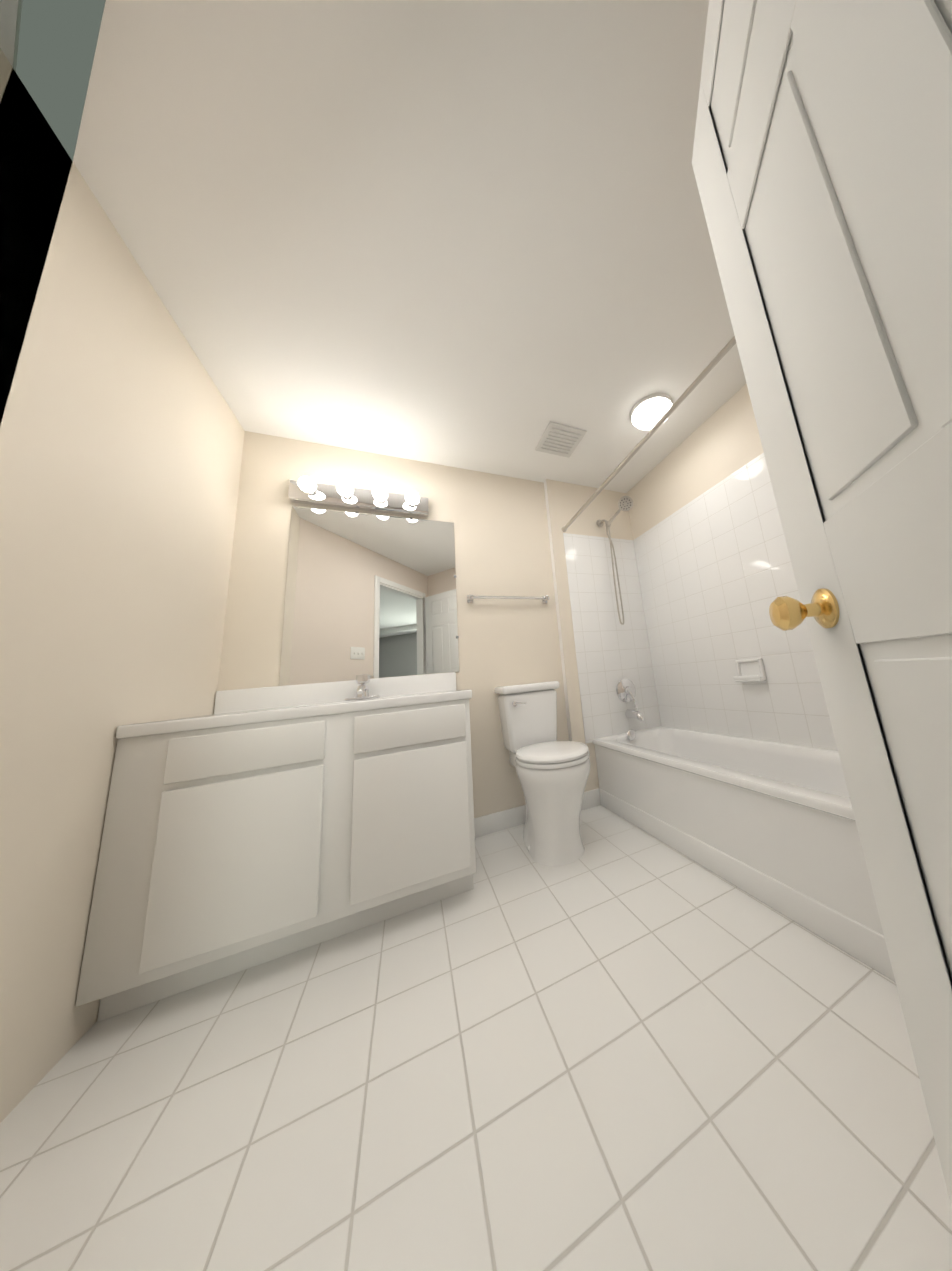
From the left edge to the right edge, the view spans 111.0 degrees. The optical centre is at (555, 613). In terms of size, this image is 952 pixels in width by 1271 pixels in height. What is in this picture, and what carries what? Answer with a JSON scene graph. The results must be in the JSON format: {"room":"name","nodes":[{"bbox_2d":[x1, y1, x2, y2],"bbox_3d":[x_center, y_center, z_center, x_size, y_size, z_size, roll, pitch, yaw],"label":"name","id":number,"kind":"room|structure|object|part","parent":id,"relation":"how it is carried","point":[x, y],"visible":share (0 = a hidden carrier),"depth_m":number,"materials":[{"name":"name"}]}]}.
{"room":"bathroom","nodes":[
{"label":"bathroom","id":0,"kind":"room"},
{"bbox_2d":[0,48,244,1122],"bbox_3d":[-1.427,-0.001,1.005,0.100,2.360,1.229,0,-12,-24],"label":"wall","id":1,"kind":"structure","parent":0,"point":[120,444],"depth_m":0.88,"materials":[{"name":"paint"}]},
{"bbox_2d":[0,0,745,492],"bbox_3d":[-0.618,-1.852,-1.737,6.726,0.050,7.554,0,-12,-24],"label":"ceiling","id":2,"kind":"structure","parent":0,"point":[469,234],"depth_m":1.04,"materials":[{"name":"paint"}]},
{"bbox_2d":[535,421,586,457],"bbox_3d":[0.032,-1.125,2.102,0.260,0.018,0.260,0,-12,-24],"label":"ceiling vent","id":3,"kind":"object","parent":2,"relation":"in","point":[558,439],"visible":1,"depth_m":2.08,"materials":[{"name":"white"}]},
{"bbox_2d":[630,393,672,429],"bbox_3d":[0.582,-1.180,1.930,0.250,0.081,0.250,0,-12,-24],"label":"dome ceiling light","id":4,"kind":"object","parent":2,"relation":"attached to","point":[651,410],"visible":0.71,"depth_m":1.87,"materials":[{"name":"white glass"}]},
{"bbox_2d":[217,431,568,817],"bbox_3d":[-0.872,0.136,1.975,1.910,2.360,0.129,0,-12,-24],"label":"wall","id":5,"kind":"structure","parent":0,"point":[501,539],"depth_m":1.94,"materials":[{"name":"paint"}]},
{"bbox_2d":[288,476,428,516],"bbox_3d":[-1.136,-0.698,1.901,0.720,0.110,0.164,0,-12,-24],"label":"vanity light bar","id":6,"kind":"object","parent":5,"relation":"attached to","point":[309,490],"visible":1,"depth_m":1.89,"materials":[{"name":"silver metal"}]},
{"bbox_3d":[-1.037,-0.126,1.896,0.880,0.998,0.008,0,-12,-24],"label":"mirror","id":7,"kind":"part","parent":5,"relation":"part of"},
{"bbox_2d":[467,595,548,602],"bbox_3d":[-0.307,-0.102,2.190,0.568,0.052,0.062,0,-12,-24],"label":"towel rail","id":8,"kind":"object","parent":5,"relation":"attached to","point":[470,598],"visible":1,"depth_m":2.15,"materials":[{"name":"silver metal"}]},
{"bbox_2d":[474,789,600,837],"bbox_3d":[0.553,1.008,1.229,1.458,0.100,1.989,0,-12,-24],"label":"baseboard","id":9,"kind":"structure","parent":5,"relation":"attached to","point":[498,821],"depth_m":1.90,"materials":[{"name":"white"}]},
{"bbox_2d":[0,805,951,1270],"bbox_3d":[0.147,1.036,0.783,2.570,0.050,2.446,0,-12,-24],"label":"floor","id":10,"kind":"structure","parent":0,"point":[620,1043],"depth_m":0.67,"materials":[{"name":"tile"}]},
{"bbox_2d":[75,672,475,1021],"bbox_3d":[-0.947,0.760,1.402,1.085,0.935,0.577,0,-12,-24],"label":"bathroom vanity","id":11,"kind":"object","parent":10,"relation":"on","point":[243,829],"visible":1,"depth_m":1.09,"materials":[{"name":"white painted wood"}]},
{"bbox_2d":[344,674,379,700],"bbox_3d":[-0.988,0.374,1.640,0.156,0.127,0.145,0,-12,-24],"label":"faucet","id":12,"kind":"object","parent":11,"relation":"on","point":[362,680],"visible":1,"depth_m":1.65,"materials":[{"name":"silver metal"}]},
{"bbox_2d":[494,681,590,866],"bbox_3d":[-0.055,0.799,1.747,0.378,0.823,0.652,0,-12,-24],"label":"toilet","id":13,"kind":"object","parent":10,"relation":"on","point":[552,772],"visible":1,"depth_m":1.54,"materials":[{"name":"white ceramic"}]},
{"bbox_2d":[593,726,894,981],"bbox_3d":[0.850,0.892,1.594,0.611,0.410,1.521,0,-12,-24],"label":"bathtub","id":14,"kind":"object","parent":10,"relation":"on","point":[771,824],"visible":0.71,"depth_m":1.25,"materials":[{"name":"white ceramic"}]},
{"bbox_2d":[627,729,635,740],"bbox_3d":[0.519,0.828,2.187,0.074,0.074,0.018,0,-12,-24],"label":"bathtub overflow drain","id":15,"kind":"object","parent":14,"relation":"attached to","point":[631,734],"visible":0.98,"depth_m":2.18,"materials":[{"name":"silver metal"}]},
{"bbox_2d":[544,479,632,791],"bbox_3d":[0.398,0.122,2.528,0.860,2.360,0.170,0,-12,-24],"label":"wall","id":16,"kind":"structure","parent":0,"point":[565,502],"depth_m":2.44,"materials":[{"name":"paint"}]},
{"bbox_2d":[563,533,660,743],"bbox_3d":[0.434,0.130,2.442,0.665,1.525,0.008,0,-12,-24],"label":"shower wall tile","id":17,"kind":"structure","parent":16,"relation":"attached to","point":[611,651],"depth_m":2.42,"materials":[{"name":"white tile"}]},
{"bbox_2d":[596,496,632,624],"bbox_3d":[0.483,-0.379,2.383,0.095,0.908,0.364,2,-13,-34],"label":"shower head","id":18,"kind":"object","parent":17,"relation":"attached to","point":[625,503],"visible":1,"depth_m":2.43},
{"bbox_2d":[616,679,636,706],"bbox_3d":[0.538,0.578,2.332,0.170,0.202,0.079,0,-12,-24],"label":"tub valve","id":19,"kind":"object","parent":17,"relation":"attached to","point":[625,690],"visible":1,"depth_m":2.34,"materials":[{"name":"silver metal"}]},
{"bbox_2d":[625,708,644,720],"bbox_3d":[0.568,0.713,2.269,0.068,0.087,0.157,0,-12,-24],"label":"tub spout","id":20,"kind":"object","parent":17,"relation":"attached to","point":[634,714],"visible":1,"depth_m":2.25,"materials":[{"name":"silver metal"}]},
{"bbox_2d":[562,335,735,531],"bbox_3d":[0.452,-0.873,1.608,0.042,0.092,1.935,0,-12,-24],"label":"curtain rod","id":21,"kind":"object","parent":16,"relation":"attached to","point":[723,352],"visible":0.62,"depth_m":1.51,"materials":[{"name":"silver metal"}]},
{"bbox_2d":[626,383,763,539],"bbox_3d":[1.188,-0.117,1.701,0.100,2.360,2.040,0,-12,-24],"label":"wall","id":22,"kind":"structure","parent":0,"point":[722,442],"depth_m":2.10,"materials":[{"name":"paint"}]},
{"bbox_2d":[633,453,837,750],"bbox_3d":[1.057,-0.045,1.859,0.008,1.525,1.606,0,-12,-24],"label":"wall tile","id":23,"kind":"structure","parent":22,"relation":"attached to","point":[716,573],"depth_m":1.91,"materials":[{"name":"white tile"}]},
{"bbox_2d":[734,658,765,681],"bbox_3d":[1.062,0.315,1.772,0.060,0.120,0.152,0,-12,-24],"label":"soap dish","id":24,"kind":"object","parent":23,"relation":"attached to","point":[750,670],"visible":1,"depth_m":1.77,"materials":[{"name":"white ceramic"}]},
{"bbox_3d":[-0.133,-0.185,0.008,0.620,2.092,0.771,0,-12,-24],"label":"door frame","id":25,"kind":"structure","parent":0,"visible":0},
{"bbox_2d":[692,0,951,1206],"bbox_3d":[0.362,-0.159,0.242,0.492,2.013,0.588,0,-12,-24],"label":"door","id":26,"kind":"structure","parent":25,"relation":"attached to","point":[822,156],"depth_m":0.39,"materials":[{"name":"white wood"}]}
]}

